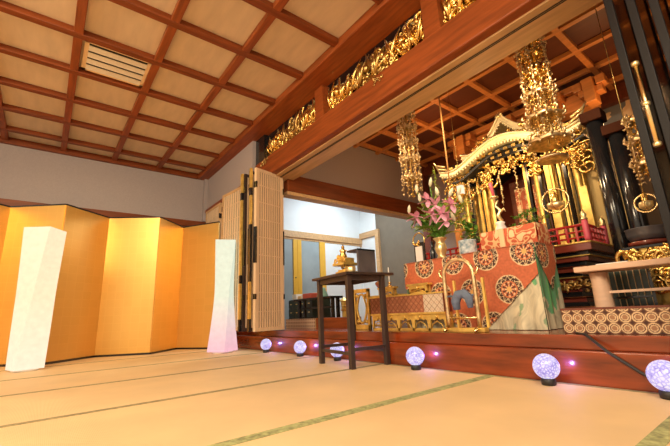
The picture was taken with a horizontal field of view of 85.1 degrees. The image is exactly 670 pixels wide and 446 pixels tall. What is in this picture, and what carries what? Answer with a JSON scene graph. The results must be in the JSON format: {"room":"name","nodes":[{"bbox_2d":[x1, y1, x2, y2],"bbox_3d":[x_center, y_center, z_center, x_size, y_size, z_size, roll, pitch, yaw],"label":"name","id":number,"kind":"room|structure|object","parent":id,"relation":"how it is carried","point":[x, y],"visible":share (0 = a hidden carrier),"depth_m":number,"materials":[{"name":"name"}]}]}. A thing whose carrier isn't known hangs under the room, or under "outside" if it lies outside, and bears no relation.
{"room":"house of worship","nodes":[
{"label":"house of worship","id":0,"kind":"room"},
{"bbox_2d":[0,143,204,226],"bbox_3d":[-4.526,0.275,4.742,5.850,2.980,0.185,8,-18,-37],"label":"wall","id":1,"kind":"structure","parent":0,"point":[28,176],"depth_m":5.58,"materials":[{"name":"grey paint"}]},
{"bbox_2d":[0,135,197,178],"bbox_3d":[-4.669,-1.157,4.938,5.530,0.093,0.070,8,-18,-37],"label":"trim","id":2,"kind":"structure","parent":1,"relation":"attached to","point":[11,141],"depth_m":5.62,"materials":[{"name":"red wood"}]},
{"bbox_2d":[0,0,382,173],"bbox_3d":[-1.759,-2.172,1.554,5.800,0.108,9.580,8,-18,-37],"label":"ceiling","id":3,"kind":"structure","parent":0,"point":[217,65],"depth_m":3.77,"materials":[{"name":"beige wood"}]},
{"bbox_2d":[81,41,150,86],"bbox_3d":[-2.212,-1.600,3.697,0.565,0.045,0.500,8,-18,-37],"label":"ceiling vent","id":4,"kind":"object","parent":3,"relation":"in","point":[97,59],"visible":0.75,"depth_m":3.69,"materials":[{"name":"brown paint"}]},
{"bbox_2d":[201,141,255,221],"bbox_3d":[-1.734,-0.598,5.891,0.160,0.790,1.940,8,-18,-37],"label":"wall","id":5,"kind":"structure","parent":0,"point":[227,179],"depth_m":5.88,"materials":[{"name":"grey paint"}]},
{"bbox_2d":[205,203,221,238],"bbox_3d":[-2.004,0.702,5.915,0.048,1.980,0.658,8,-18,-37],"label":"lattice door","id":6,"kind":"structure","parent":5,"relation":"in","point":[214,214],"depth_m":6.00,"materials":[{"name":"beige wood"}]},
{"bbox_2d":[221,187,239,330],"bbox_3d":[-1.439,0.480,5.125,0.048,1.980,0.652,11,-19,-43],"label":"lattice door","id":7,"kind":"structure","parent":5,"relation":"in","point":[230,227],"depth_m":5.23,"materials":[{"name":"beige wood"}]},
{"bbox_2d":[256,135,270,164],"bbox_3d":[-1.017,-1.021,5.168,0.100,0.380,0.260,8,-18,-37],"label":"trim","id":8,"kind":"structure","parent":5,"relation":"attached to","point":[261,144],"depth_m":5.10,"materials":[{"name":"black paint"}]},
{"bbox_2d":[198,0,420,179],"bbox_3d":[0.493,-1.831,3.143,0.290,0.095,9.380,8,-18,-37],"label":"ceiling beam","id":9,"kind":"structure","parent":5,"relation":"attached to","point":[379,21],"depth_m":3.78,"materials":[{"name":"red wood"}]},
{"bbox_2d":[255,0,602,181],"bbox_3d":[1.303,-1.458,2.427,0.370,0.292,7.460,8,-18,-37],"label":"wooden beam","id":10,"kind":"structure","parent":5,"relation":"attached to","point":[486,32],"depth_m":2.94,"materials":[{"name":"red wood"}]},
{"bbox_2d":[266,97,314,154],"bbox_3d":[-0.519,-1.153,4.610,0.146,0.479,1.410,8,-18,-37],"label":"carving","id":11,"kind":"object","parent":10,"relation":"on","point":[301,121],"visible":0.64,"depth_m":4.55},
{"bbox_2d":[326,10,423,110],"bbox_3d":[0.349,-1.466,3.535,0.139,0.441,1.479,8,-18,-37],"label":"carving","id":12,"kind":"object","parent":10,"relation":"on","point":[380,59],"visible":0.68,"depth_m":3.39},
{"bbox_2d":[441,0,475,23],"bbox_3d":[1.301,-1.806,2.357,0.140,0.436,1.538,8,-18,-37],"label":"carving","id":13,"kind":"object","parent":10,"relation":"on","point":[451,8],"visible":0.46,"depth_m":2.80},
{"bbox_2d":[283,197,364,316],"bbox_3d":[-0.514,0.568,7.353,3.000,2.830,0.150,8,-18,-37],"label":"wall","id":14,"kind":"structure","parent":0,"point":[303,220],"depth_m":7.65,"materials":[{"name":"white paint"}]},
{"bbox_2d":[284,239,297,325],"bbox_3d":[-1.021,1.065,6.732,0.765,1.610,0.058,8,-18,-37],"label":"door","id":15,"kind":"structure","parent":14,"relation":"in","point":[290,246],"depth_m":6.91,"materials":[{"name":"yellow"}]},
{"bbox_2d":[297,240,324,293],"bbox_3d":[-0.471,1.146,7.153,0.620,1.610,0.058,8,-18,-37],"label":"door","id":16,"kind":"structure","parent":14,"relation":"in","point":[310,254],"depth_m":7.20,"materials":[{"name":"grey"}]},
{"bbox_2d":[323,242,363,320],"bbox_3d":[0.177,1.243,7.658,1.025,1.610,0.044,8,-18,-37],"label":"door","id":17,"kind":"structure","parent":14,"relation":"in","point":[330,251],"depth_m":7.59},
{"bbox_2d":[0,348,669,445],"bbox_3d":[-1.582,0.777,0.858,5.920,0.122,9.580,8,-18,-37],"label":"floor","id":18,"kind":"structure","parent":0,"point":[181,397],"depth_m":1.70,"materials":[{"name":"wicker"}]},
{"bbox_2d":[5,226,66,372],"bbox_3d":[-3.108,0.769,3.788,0.318,1.440,0.318,-5,-14,8],"label":"floor lamp","id":19,"kind":"object","parent":18,"relation":"on","point":[42,248],"visible":1,"depth_m":3.72,"materials":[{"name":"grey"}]},
{"bbox_2d":[0,204,219,366],"bbox_3d":[-3.583,0.725,4.478,4.139,1.900,0.626,8,-18,-37],"label":"folding screen","id":20,"kind":"object","parent":18,"relation":"on","point":[127,286],"visible":0.9,"depth_m":4.96,"materials":[{"name":"gold metal"}]},
{"bbox_2d":[207,239,237,353],"bbox_3d":[-1.459,0.950,4.804,0.336,1.440,0.336,-4,-14,5],"label":"floor lamp","id":21,"kind":"object","parent":18,"relation":"on","point":[222,337],"visible":1,"depth_m":4.71,"materials":[{"name":"grey"}]},
{"bbox_2d":[261,339,270,352],"bbox_3d":[-0.840,1.492,4.438,0.131,0.160,0.131,8,-18,-37],"label":"lamp","id":22,"kind":"object","parent":18,"relation":"on","point":[265,343],"visible":1,"depth_m":4.40,"materials":[{"name":"purple"}]},
{"bbox_2d":[294,341,305,356],"bbox_3d":[-0.370,1.326,3.856,0.131,0.160,0.131,3,-15,-22],"label":"lamp","id":23,"kind":"object","parent":18,"relation":"on","point":[299,346],"visible":1,"depth_m":3.81,"materials":[{"name":"purple"}]},
{"bbox_2d":[330,343,343,360],"bbox_3d":[0.019,1.189,3.374,0.131,0.160,0.131,-1,-14,-7],"label":"globe lamp","id":24,"kind":"object","parent":18,"relation":"on","point":[337,357],"visible":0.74,"depth_m":3.33,"materials":[{"name":"purple"}]},
{"bbox_2d":[312,271,393,369],"bbox_3d":[0.162,0.838,3.198,0.490,0.745,0.600,6,-16,-30],"label":"table","id":25,"kind":"object","parent":18,"relation":"on","point":[347,278],"visible":0.98,"depth_m":3.05,"materials":[{"name":"brown wood"}]},
{"bbox_2d":[333,245,357,273],"bbox_3d":[0.094,0.327,3.259,0.180,0.280,0.159,8,-18,-37],"label":"ornament","id":26,"kind":"object","parent":25,"relation":"on","point":[343,260],"visible":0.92,"depth_m":3.21,"materials":[{"name":"gold metal"}]},
{"bbox_2d":[346,266,355,271],"bbox_3d":[0.137,0.398,3.091,0.080,0.058,0.080,8,-18,-37],"label":"cup","id":27,"kind":"object","parent":25,"relation":"on","point":[349,268],"visible":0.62,"depth_m":3.06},
{"bbox_2d":[347,248,375,271],"bbox_3d":[0.232,0.345,3.208,0.200,0.210,0.150,8,-18,-37],"label":"open box","id":28,"kind":"object","parent":25,"relation":"on","point":[366,262],"visible":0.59,"depth_m":3.15,"materials":[{"name":"brown wood"}]},
{"bbox_2d":[406,347,423,369],"bbox_3d":[0.587,0.990,2.671,0.131,0.160,0.131,-4,-14,8],"label":"globe lamp","id":29,"kind":"object","parent":18,"relation":"on","point":[414,356],"visible":1,"depth_m":2.63,"materials":[{"name":"purple"}]},
{"bbox_2d":[236,330,669,392],"bbox_3d":[0.834,0.923,2.635,0.130,0.250,9.380,8,-18,-37],"label":"step","id":30,"kind":"structure","parent":18,"relation":"on","point":[581,361],"depth_m":2.27,"materials":[{"name":"red wood"}]},
{"bbox_2d":[576,332,646,377],"bbox_3d":[1.409,0.680,1.836,0.060,0.239,0.411,2,-15,-18],"label":"power cable","id":31,"kind":"object","parent":30,"relation":"on","point":[579,333],"visible":0.83,"depth_m":1.83,"materials":[{"name":"black rubber"}]},
{"bbox_2d":[532,354,559,385],"bbox_3d":[1.147,0.792,1.977,0.131,0.160,0.131,-9,-15,23],"label":"globe lamp","id":32,"kind":"object","parent":18,"relation":"on","point":[545,366],"visible":1,"depth_m":1.94,"materials":[{"name":"purple"}]},
{"bbox_2d":[646,360,669,399],"bbox_3d":[1.452,0.685,1.599,0.131,0.160,0.131,-14,-18,38],"label":"globe lamp","id":33,"kind":"object","parent":18,"relation":"on","point":[657,371],"visible":1,"depth_m":1.58,"materials":[{"name":"purple"}]},
{"bbox_2d":[283,146,434,259],"bbox_3d":[0.553,0.138,5.810,3.080,2.830,0.190,8,-18,-37],"label":"wall","id":34,"kind":"structure","parent":0,"point":[358,179],"depth_m":5.89,"materials":[{"name":"grey paint"}]},
{"bbox_2d":[241,174,248,331],"bbox_3d":[-0.983,0.352,4.691,0.456,1.980,0.048,11,-20,-44],"label":"lattice door","id":35,"kind":"structure","parent":34,"relation":"in","point":[246,176],"depth_m":4.51,"materials":[{"name":"brown"}]},
{"bbox_2d":[237,174,243,331],"bbox_3d":[-1.172,0.322,4.537,0.024,1.980,0.044,8,-18,-37],"label":"post","id":36,"kind":"object","parent":35,"relation":"attached to","point":[242,175],"visible":1,"depth_m":4.51,"materials":[{"name":"black paint"}]},
{"bbox_2d":[247,171,254,331],"bbox_3d":[-0.895,0.325,4.598,0.048,1.980,0.459,-15,-18,40],"label":"lattice door","id":37,"kind":"structure","parent":34,"relation":"in","point":[249,171],"depth_m":4.42,"materials":[{"name":"brown"}]},
{"bbox_2d":[253,167,284,331],"bbox_3d":[-0.813,0.301,4.516,0.048,1.980,0.459,-13,-18,37],"label":"lattice door","id":38,"kind":"structure","parent":34,"relation":"in","point":[268,229],"depth_m":4.47,"materials":[{"name":"brown"}]},
{"bbox_2d":[247,168,252,331],"bbox_3d":[-1.014,0.270,4.356,0.024,1.980,0.044,8,-18,-37],"label":"post","id":39,"kind":"object","parent":38,"relation":"attached to","point":[251,169],"visible":1,"depth_m":4.33,"materials":[{"name":"black paint"}]},
{"bbox_2d":[314,85,329,120],"bbox_3d":[-0.140,-1.330,4.082,0.100,0.380,0.150,8,-18,-37],"label":"trim","id":40,"kind":"structure","parent":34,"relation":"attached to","point":[321,104],"depth_m":4.04,"materials":[{"name":"red wood"}]},
{"bbox_2d":[269,8,420,139],"bbox_3d":[1.297,-1.874,2.541,0.040,0.570,7.460,8,-18,-37],"label":"trim","id":41,"kind":"structure","parent":34,"relation":"attached to","point":[390,37],"depth_m":3.92,"materials":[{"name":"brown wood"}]},
{"bbox_2d":[420,0,443,38],"bbox_3d":[0.792,-1.658,2.927,0.100,0.380,0.150,8,-18,-37],"label":"trim","id":42,"kind":"structure","parent":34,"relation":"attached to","point":[431,10],"depth_m":2.88,"materials":[{"name":"red wood"}]},
{"bbox_2d":[603,0,669,249],"bbox_3d":[1.663,-0.453,1.902,0.495,1.970,0.034,8,-18,-37],"label":"door","id":43,"kind":"structure","parent":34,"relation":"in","point":[657,159],"depth_m":1.83,"materials":[{"name":"black paint"}]},
{"bbox_2d":[630,60,661,147],"bbox_3d":[1.487,-0.575,1.745,0.034,0.454,0.034,8,-18,-37],"label":"bolt","id":44,"kind":"object","parent":43,"relation":"attached to","point":[645,103],"visible":1,"depth_m":1.73,"materials":[{"name":"gold metal"}]},
{"bbox_2d":[625,0,669,156],"bbox_3d":[1.713,-0.470,1.839,0.495,1.970,0.034,8,-18,-37],"label":"door","id":45,"kind":"structure","parent":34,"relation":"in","point":[650,50],"depth_m":1.81,"materials":[{"name":"black paint"}]},
{"bbox_2d":[648,0,669,72],"bbox_3d":[1.762,-0.487,1.779,0.495,1.970,0.034,8,-18,-37],"label":"door","id":46,"kind":"structure","parent":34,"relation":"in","point":[660,10],"depth_m":1.74,"materials":[{"name":"black paint"}]},
{"bbox_2d":[283,320,660,334],"bbox_3d":[2.091,1.108,3.598,3.100,0.250,9.380,8,-18,-37],"label":"platform","id":47,"kind":"object","parent":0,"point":[558,330],"depth_m":2.88,"materials":[{"name":"red wood"}]},
{"bbox_2d":[286,318,315,327],"bbox_3d":[-0.434,1.411,5.138,0.154,0.120,0.750,8,-18,-37],"label":"box","id":48,"kind":"object","parent":47,"relation":"on","point":[311,322],"visible":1,"depth_m":5.06,"materials":[{"name":"brown wood"}]},
{"bbox_2d":[289,299,330,318],"bbox_3d":[-0.444,1.514,6.194,0.370,0.430,0.750,8,-18,-37],"label":"chest","id":49,"kind":"object","parent":47,"relation":"on","point":[293,306],"visible":0.37,"depth_m":5.99,"materials":[{"name":"green paint"}]},
{"bbox_2d":[292,294,302,299],"bbox_3d":[-0.663,1.317,6.461,0.140,0.100,0.120,8,-18,-37],"label":"box","id":50,"kind":"object","parent":49,"relation":"on","point":[295,296],"visible":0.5,"depth_m":6.41,"materials":[{"name":"white cardboard"}]},
{"bbox_2d":[293,296,342,318],"bbox_3d":[-0.261,1.304,5.341,0.220,0.410,0.960,8,-18,-37],"label":"shelf","id":51,"kind":"object","parent":47,"relation":"on","point":[332,298],"visible":0.86,"depth_m":5.26,"materials":[{"name":"black paint"}]},
{"bbox_2d":[303,293,316,298],"bbox_3d":[-0.376,1.106,5.529,0.140,0.075,0.220,8,-18,-37],"label":"box","id":52,"kind":"object","parent":51,"relation":"on","point":[307,295],"visible":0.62,"depth_m":5.45,"materials":[{"name":"red paint"}]},
{"bbox_2d":[316,317,361,327],"bbox_3d":[0.033,1.245,4.563,0.150,0.125,0.730,8,-18,-37],"label":"box","id":53,"kind":"object","parent":47,"relation":"on","point":[332,322],"visible":0.6,"depth_m":4.48,"materials":[{"name":"red wood"}]},
{"bbox_2d":[340,298,346,316],"bbox_3d":[0.144,1.344,5.549,0.157,0.400,0.157,1,-14,-15],"label":"lantern stand","id":54,"kind":"object","parent":47,"relation":"on","point":[343,300],"visible":0.6,"depth_m":5.53,"materials":[{"name":"gold metal"}]},
{"bbox_2d":[354,288,371,329],"bbox_3d":[0.280,0.894,3.789,0.038,0.410,0.240,8,-18,-37],"label":"gilt frame","id":55,"kind":"object","parent":47,"relation":"on","point":[363,326],"visible":0.91,"depth_m":3.76,"materials":[{"name":"gold metal"}]},
{"bbox_2d":[365,294,409,325],"bbox_3d":[0.669,1.093,4.573,0.270,0.370,0.540,8,-18,-37],"label":"table","id":56,"kind":"object","parent":47,"relation":"on","point":[408,321],"visible":0.04,"depth_m":4.41,"materials":[{"name":"gold metal"}]},
{"bbox_2d":[369,291,453,330],"bbox_3d":[0.663,0.811,3.318,0.120,0.312,0.890,8,-18,-37],"label":"desk","id":57,"kind":"object","parent":47,"relation":"on","point":[429,306],"visible":0.91,"depth_m":3.20,"materials":[{"name":"gold metal"}]},
{"bbox_2d":[377,286,397,295],"bbox_3d":[0.512,0.670,3.553,0.077,0.088,0.220,8,-18,-37],"label":"stand","id":58,"kind":"object","parent":57,"relation":"on","point":[387,289],"visible":0.6,"depth_m":3.50,"materials":[{"name":"gold metal"}]},
{"bbox_2d":[406,282,431,293],"bbox_3d":[0.751,0.586,3.256,0.077,0.088,0.240,8,-18,-37],"label":"stand","id":59,"kind":"object","parent":57,"relation":"on","point":[426,286],"visible":0.97,"depth_m":3.22,"materials":[{"name":"gold metal"}]},
{"bbox_2d":[438,258,490,331],"bbox_3d":[0.929,0.531,2.735,0.108,0.550,0.371,8,-18,-37],"label":"stand","id":60,"kind":"object","parent":47,"relation":"on","point":[448,328],"visible":1,"depth_m":2.68,"materials":[{"name":"gold metal"}]},
{"bbox_2d":[447,289,473,309],"bbox_3d":[0.932,0.574,2.731,0.071,0.149,0.255,8,-18,-37],"label":"draped cloth","id":61,"kind":"object","parent":60,"relation":"hanging from","point":[458,295],"visible":1,"depth_m":2.70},
{"bbox_2d":[535,256,548,329],"bbox_3d":[1.183,0.583,3.080,0.300,0.596,1.180,8,-18,-37],"label":"altar table","id":62,"kind":"object","parent":47,"relation":"on","point":[535,256],"visible":0.03,"depth_m":2.53,"materials":[{"name":"black"}]},
{"bbox_2d":[404,242,555,326],"bbox_3d":[1.180,0.571,3.072,0.340,0.595,1.223,8,-18,-37],"label":"cloth","id":63,"kind":"object","parent":62,"relation":"on","point":[506,271],"visible":0.86,"depth_m":2.79,"materials":[{"name":"fabric"}]},
{"bbox_2d":[412,233,426,261],"bbox_3d":[0.823,0.247,3.582,0.039,0.312,0.152,8,-18,-37],"label":"lantern","id":64,"kind":"object","parent":63,"relation":"on","point":[419,247],"visible":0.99,"depth_m":3.56,"materials":[{"name":"white"}]},
{"bbox_2d":[430,241,434,258],"bbox_3d":[0.949,0.284,3.542,0.052,0.210,0.052,8,-18,-37],"label":"bottle","id":65,"kind":"object","parent":63,"relation":"on","point":[432,251],"visible":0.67,"depth_m":3.52,"materials":[{"name":"black paint"}]},
{"bbox_2d":[433,237,446,257],"bbox_3d":[0.988,0.246,3.399,0.128,0.212,0.137,8,-18,-37],"label":"vase","id":66,"kind":"object","parent":63,"relation":"on","point":[440,246],"visible":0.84,"depth_m":3.37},
{"bbox_2d":[406,167,472,237],"bbox_3d":[0.961,-0.185,3.474,0.735,0.817,0.435,-12,-17,35],"label":"lily bouquet","id":67,"kind":"object","parent":66,"relation":"in","point":[439,223],"visible":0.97,"depth_m":3.38,"materials":[{"name":"pink plant"}]},
{"bbox_2d":[458,239,476,253],"bbox_3d":[1.130,0.211,3.104,0.154,0.124,0.154,8,-18,-37],"label":"porcelain censer","id":68,"kind":"object","parent":63,"relation":"on","point":[466,245],"visible":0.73,"depth_m":3.05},
{"bbox_2d":[460,218,480,240],"bbox_3d":[1.373,0.162,3.681,0.192,0.424,0.239,8,-18,-37],"label":"branch","id":69,"kind":"object","parent":68,"relation":"in","point":[469,225],"visible":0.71,"depth_m":3.70,"materials":[{"name":"green plant"}]},
{"bbox_2d":[480,222,549,249],"bbox_3d":[1.424,0.128,2.915,0.204,0.165,0.462,8,-18,-37],"label":"stand","id":70,"kind":"object","parent":63,"relation":"on","point":[534,231],"visible":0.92,"depth_m":2.82,"materials":[{"name":"fabric"}]},
{"bbox_2d":[488,182,506,229],"bbox_3d":[1.377,-0.141,3.081,0.091,0.442,0.118,8,-18,-37],"label":"candlestick","id":71,"kind":"object","parent":70,"relation":"on","point":[500,224],"visible":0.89,"depth_m":3.05,"materials":[{"name":"metal"}]},
{"bbox_2d":[488,182,494,195],"bbox_3d":[1.351,-0.284,3.143,0.028,0.133,0.041,8,-18,-37],"label":"candle","id":72,"kind":"object","parent":71,"relation":"on","point":[490,184],"depth_m":3.14,"materials":[{"name":"red wax"}]},
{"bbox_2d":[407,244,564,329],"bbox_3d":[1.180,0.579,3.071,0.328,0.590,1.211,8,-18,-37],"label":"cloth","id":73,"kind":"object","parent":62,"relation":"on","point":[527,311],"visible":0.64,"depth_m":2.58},
{"bbox_2d":[554,240,614,307],"bbox_3d":[2.107,0.707,3.816,1.705,0.630,1.650,8,-18,-37],"label":"dais","id":74,"kind":"object","parent":47,"relation":"on","point":[577,292],"visible":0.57,"depth_m":2.92,"materials":[{"name":"brown paint"}]},
{"bbox_2d":[455,229,462,254],"bbox_3d":[1.325,0.243,3.865,0.046,0.360,0.060,8,-18,-37],"label":"post","id":75,"kind":"object","parent":74,"relation":"on","point":[457,234],"visible":0.36,"depth_m":3.87,"materials":[{"name":"orange wood"}]},
{"bbox_2d":[434,100,594,250],"bbox_3d":[2.210,-0.418,4.246,0.984,1.751,1.747,8,-18,-37],"label":"shrine","id":76,"kind":"object","parent":74,"relation":"on","point":[500,158],"visible":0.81,"depth_m":4.13,"materials":[{"name":"gold metal"}]},
{"bbox_2d":[426,210,609,259],"bbox_3d":[1.607,0.204,3.510,0.471,0.240,1.602,8,-18,-37],"label":"railing","id":77,"kind":"object","parent":74,"relation":"on","point":[591,232],"visible":0.56,"depth_m":2.90,"materials":[{"name":"red paint"}]},
{"bbox_2d":[510,207,549,226],"bbox_3d":[1.744,0.058,3.248,0.142,0.386,0.364,8,-18,-37],"label":"pine","id":78,"kind":"object","parent":74,"relation":"on","point":[531,210],"visible":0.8,"depth_m":3.27,"materials":[{"name":"green plant"}]},
{"bbox_2d":[543,165,566,243],"bbox_3d":[2.084,-0.160,3.436,0.060,0.870,0.070,8,-18,-37],"label":"pillar","id":79,"kind":"structure","parent":74,"relation":"on","point":[558,218],"depth_m":3.44,"materials":[{"name":"gold metal"}]},
{"bbox_2d":[578,185,596,225],"bbox_3d":[2.211,-0.062,3.169,0.060,0.540,0.070,8,-18,-37],"label":"pillar","id":80,"kind":"structure","parent":74,"relation":"on","point":[584,192],"depth_m":3.17,"materials":[{"name":"gold metal"}]},
{"bbox_2d":[584,141,629,244],"bbox_3d":[2.572,-0.267,3.507,0.030,1.070,0.300,8,-18,-37],"label":"wall screen","id":81,"kind":"object","parent":74,"relation":"on","point":[592,179],"visible":0.07,"depth_m":3.53,"materials":[{"name":"brown"}]},
{"bbox_2d":[579,107,631,260],"bbox_3d":[2.178,-0.091,2.837,0.150,1.700,0.150,8,-18,-37],"label":"pillar","id":82,"kind":"structure","parent":47,"relation":"on","point":[592,120],"depth_m":2.87,"materials":[{"name":"black paint"}]},
{"bbox_2d":[560,305,669,334],"bbox_3d":[1.785,0.451,1.715,0.099,0.142,1.286,8,-18,-37],"label":"patterned box","id":83,"kind":"object","parent":47,"relation":"on","point":[648,319],"visible":1,"depth_m":1.96,"materials":[{"name":"fabric"}]},
{"bbox_2d":[573,257,669,306],"bbox_3d":[1.870,0.395,2.019,0.240,0.390,0.845,8,-18,-37],"label":"bench","id":84,"kind":"object","parent":47,"relation":"on","point":[598,274],"visible":0.7,"depth_m":2.22,"materials":[{"name":"brown wood"}]},
{"bbox_2d":[609,287,669,292],"bbox_3d":[1.874,0.369,2.053,0.080,0.015,0.540,8,-18,-37],"label":"shelf","id":85,"kind":"object","parent":84,"relation":"attached to","point":[662,288],"depth_m":2.13,"materials":[{"name":"brown wood"}]},
{"bbox_2d":[600,120,649,228],"bbox_3d":[2.258,-0.035,2.721,0.150,1.530,0.150,8,-18,-37],"label":"pillar","id":86,"kind":"structure","parent":47,"relation":"on","point":[629,185],"depth_m":2.77,"materials":[{"name":"black paint"}]},
{"bbox_2d":[613,268,662,304],"bbox_3d":[1.926,0.488,2.364,0.125,0.370,0.270,8,-18,-37],"label":"rack","id":87,"kind":"object","parent":47,"relation":"on","point":[651,273],"visible":0.21,"depth_m":2.27,"materials":[{"name":"black paint"}]},
{"bbox_2d":[608,272,619,296],"bbox_3d":[1.882,0.407,2.439,0.112,0.168,0.030,8,-18,-37],"label":"book","id":88,"kind":"object","parent":87,"relation":"on","point":[612,277],"visible":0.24,"depth_m":2.41,"materials":[{"name":"green paint"}]},
{"bbox_2d":[614,299,621,306],"bbox_3d":[1.889,0.581,2.396,0.112,0.168,0.030,8,-18,-37],"label":"book","id":89,"kind":"object","parent":87,"relation":"on","point":[617,301],"visible":0.21,"depth_m":2.38,"materials":[{"name":"green paint"}]},
{"bbox_2d":[614,271,625,295],"bbox_3d":[1.902,0.400,2.414,0.112,0.168,0.030,8,-18,-37],"label":"book","id":90,"kind":"object","parent":87,"relation":"on","point":[618,276],"visible":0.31,"depth_m":2.38,"materials":[{"name":"green paint"}]},
{"bbox_2d":[621,298,627,305],"bbox_3d":[1.910,0.574,2.370,0.112,0.168,0.030,8,-18,-37],"label":"book","id":91,"kind":"object","parent":87,"relation":"on","point":[624,302],"visible":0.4,"depth_m":2.35,"materials":[{"name":"green paint"}]},
{"bbox_2d":[621,271,632,295],"bbox_3d":[1.923,0.393,2.389,0.112,0.168,0.030,8,-18,-37],"label":"book","id":92,"kind":"object","parent":87,"relation":"on","point":[624,274],"visible":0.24,"depth_m":2.36,"materials":[{"name":"green paint"}]},
{"bbox_2d":[627,298,634,305],"bbox_3d":[1.930,0.567,2.345,0.112,0.168,0.030,8,-18,-37],"label":"book","id":93,"kind":"object","parent":87,"relation":"on","point":[630,301],"visible":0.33,"depth_m":2.33,"materials":[{"name":"green paint"}]},
{"bbox_2d":[627,270,638,295],"bbox_3d":[1.943,0.385,2.363,0.112,0.168,0.030,8,-18,-37],"label":"book","id":94,"kind":"object","parent":87,"relation":"on","point":[632,281],"visible":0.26,"depth_m":2.33,"materials":[{"name":"green paint"}]},
{"bbox_2d":[613,295,652,298],"bbox_3d":[1.926,0.480,2.366,0.125,0.013,0.240,8,-18,-37],"label":"shelf","id":95,"kind":"object","parent":87,"relation":"attached to","point":[640,296],"depth_m":2.31,"materials":[{"name":"black paint"}]},
{"bbox_2d":[633,298,641,305],"bbox_3d":[1.951,0.560,2.320,0.112,0.168,0.030,8,-18,-37],"label":"book","id":96,"kind":"object","parent":87,"relation":"on","point":[637,302],"visible":0.31,"depth_m":2.30,"materials":[{"name":"green paint"}]},
{"bbox_2d":[633,269,645,294],"bbox_3d":[1.964,0.378,2.338,0.112,0.168,0.030,8,-18,-37],"label":"book","id":97,"kind":"object","parent":87,"relation":"on","point":[637,274],"visible":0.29,"depth_m":2.31,"materials":[{"name":"green paint"}]},
{"bbox_2d":[640,297,647,305],"bbox_3d":[1.972,0.552,2.294,0.112,0.168,0.030,8,-18,-37],"label":"book","id":98,"kind":"object","parent":87,"relation":"on","point":[643,300],"visible":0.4,"depth_m":2.28,"materials":[{"name":"green paint"}]},
{"bbox_2d":[640,269,652,294],"bbox_3d":[1.984,0.371,2.312,0.112,0.168,0.030,8,-18,-37],"label":"book","id":99,"kind":"object","parent":87,"relation":"on","point":[644,275],"visible":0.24,"depth_m":2.28,"materials":[{"name":"green paint"}]},
{"bbox_2d":[647,297,654,304],"bbox_3d":[1.992,0.545,2.269,0.112,0.168,0.030,8,-18,-37],"label":"book","id":100,"kind":"object","parent":87,"relation":"on","point":[650,300],"visible":0.33,"depth_m":2.25,"materials":[{"name":"green paint"}]},
{"bbox_2d":[614,242,669,304],"bbox_3d":[2.342,0.333,2.187,0.268,0.551,0.993,8,-18,-37],"label":"table","id":101,"kind":"object","parent":47,"relation":"on","point":[657,250],"visible":0.47,"depth_m":2.35,"materials":[{"name":"gold metal"}]},
{"bbox_2d":[624,224,666,246],"bbox_3d":[2.150,0.097,2.498,0.252,0.122,0.252,8,-18,-37],"label":"bronze bowl","id":102,"kind":"object","parent":101,"relation":"on","point":[650,234],"visible":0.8,"depth_m":2.42,"materials":[{"name":"brown paint"}]},
{"bbox_2d":[628,238,666,246],"bbox_3d":[2.152,0.139,2.487,0.240,0.035,0.240,8,-18,-37],"label":"cushion","id":103,"kind":"object","parent":101,"relation":"on","point":[635,241],"depth_m":2.43,"materials":[{"name":"fabric"}]},
{"bbox_2d":[353,0,669,166],"bbox_3d":[2.229,-1.760,4.340,3.110,0.102,9.100,8,-18,-37],"label":"ceiling","id":104,"kind":"structure","parent":0,"point":[576,51],"depth_m":4.53,"materials":[{"name":"orange wood"}]},
{"bbox_2d":[396,111,422,199],"bbox_3d":[0.798,-0.968,4.025,0.239,1.469,0.243,8,-18,-37],"label":"hanging ornament","id":105,"kind":"object","parent":104,"relation":"hanging from","point":[408,142],"visible":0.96,"depth_m":3.94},
{"bbox_2d":[438,96,450,186],"bbox_3d":[1.141,-1.050,3.878,0.016,1.410,0.016,8,-18,-37],"label":"hanging rod","id":106,"kind":"object","parent":104,"relation":"hanging from","point":[438,96],"visible":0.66,"depth_m":3.82,"materials":[{"name":"gold metal"}]},
{"bbox_2d":[447,91,465,196],"bbox_3d":[1.347,-0.985,4.143,0.095,1.426,0.110,8,-18,-37],"label":"lantern","id":107,"kind":"object","parent":104,"relation":"hanging from","point":[460,184],"visible":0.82,"depth_m":3.99,"materials":[{"name":"gold metal"}]},
{"bbox_2d":[447,72,608,161],"bbox_3d":[2.457,-1.318,4.918,0.390,0.360,2.110,8,-18,-37],"label":"trim","id":108,"kind":"structure","parent":104,"relation":"attached to","point":[589,89],"depth_m":4.42,"materials":[{"name":"orange wood"}]},
{"bbox_2d":[513,36,575,165],"bbox_3d":[1.635,-1.228,2.981,0.367,1.540,0.367,8,-18,-37],"label":"hanging ornament","id":109,"kind":"object","parent":104,"relation":"hanging from","point":[545,141],"visible":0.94,"depth_m":2.89,"materials":[{"name":"metal"}]},
{"bbox_2d":[536,104,569,213],"bbox_3d":[1.765,-0.999,3.186,0.135,1.897,0.173,-2,-14,-1],"label":"lantern","id":110,"kind":"object","parent":104,"relation":"hanging from","point":[556,204],"visible":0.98,"depth_m":2.96,"materials":[{"name":"gold metal"}]},
{"bbox_2d":[594,6,657,212],"bbox_3d":[2.074,-1.057,2.710,0.088,2.039,0.113,-2,-14,-2],"label":"lantern","id":111,"kind":"object","parent":104,"relation":"hanging from","point":[646,204],"visible":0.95,"depth_m":2.49,"materials":[{"name":"gold metal"}]},
{"bbox_2d":[621,114,650,185],"bbox_3d":[2.184,-1.161,2.748,0.235,1.829,0.235,8,-18,-37],"label":"hanging ornament","id":112,"kind":"object","parent":104,"relation":"hanging from","point":[635,141],"visible":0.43,"depth_m":2.61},
{"bbox_2d":[359,63,669,319],"bbox_3d":[3.357,-0.248,4.755,0.220,2.830,9.000,8,-18,-37],"label":"wall","id":113,"kind":"structure","parent":0,"point":[391,238],"depth_m":7.17,"materials":[{"name":"grey paint"}]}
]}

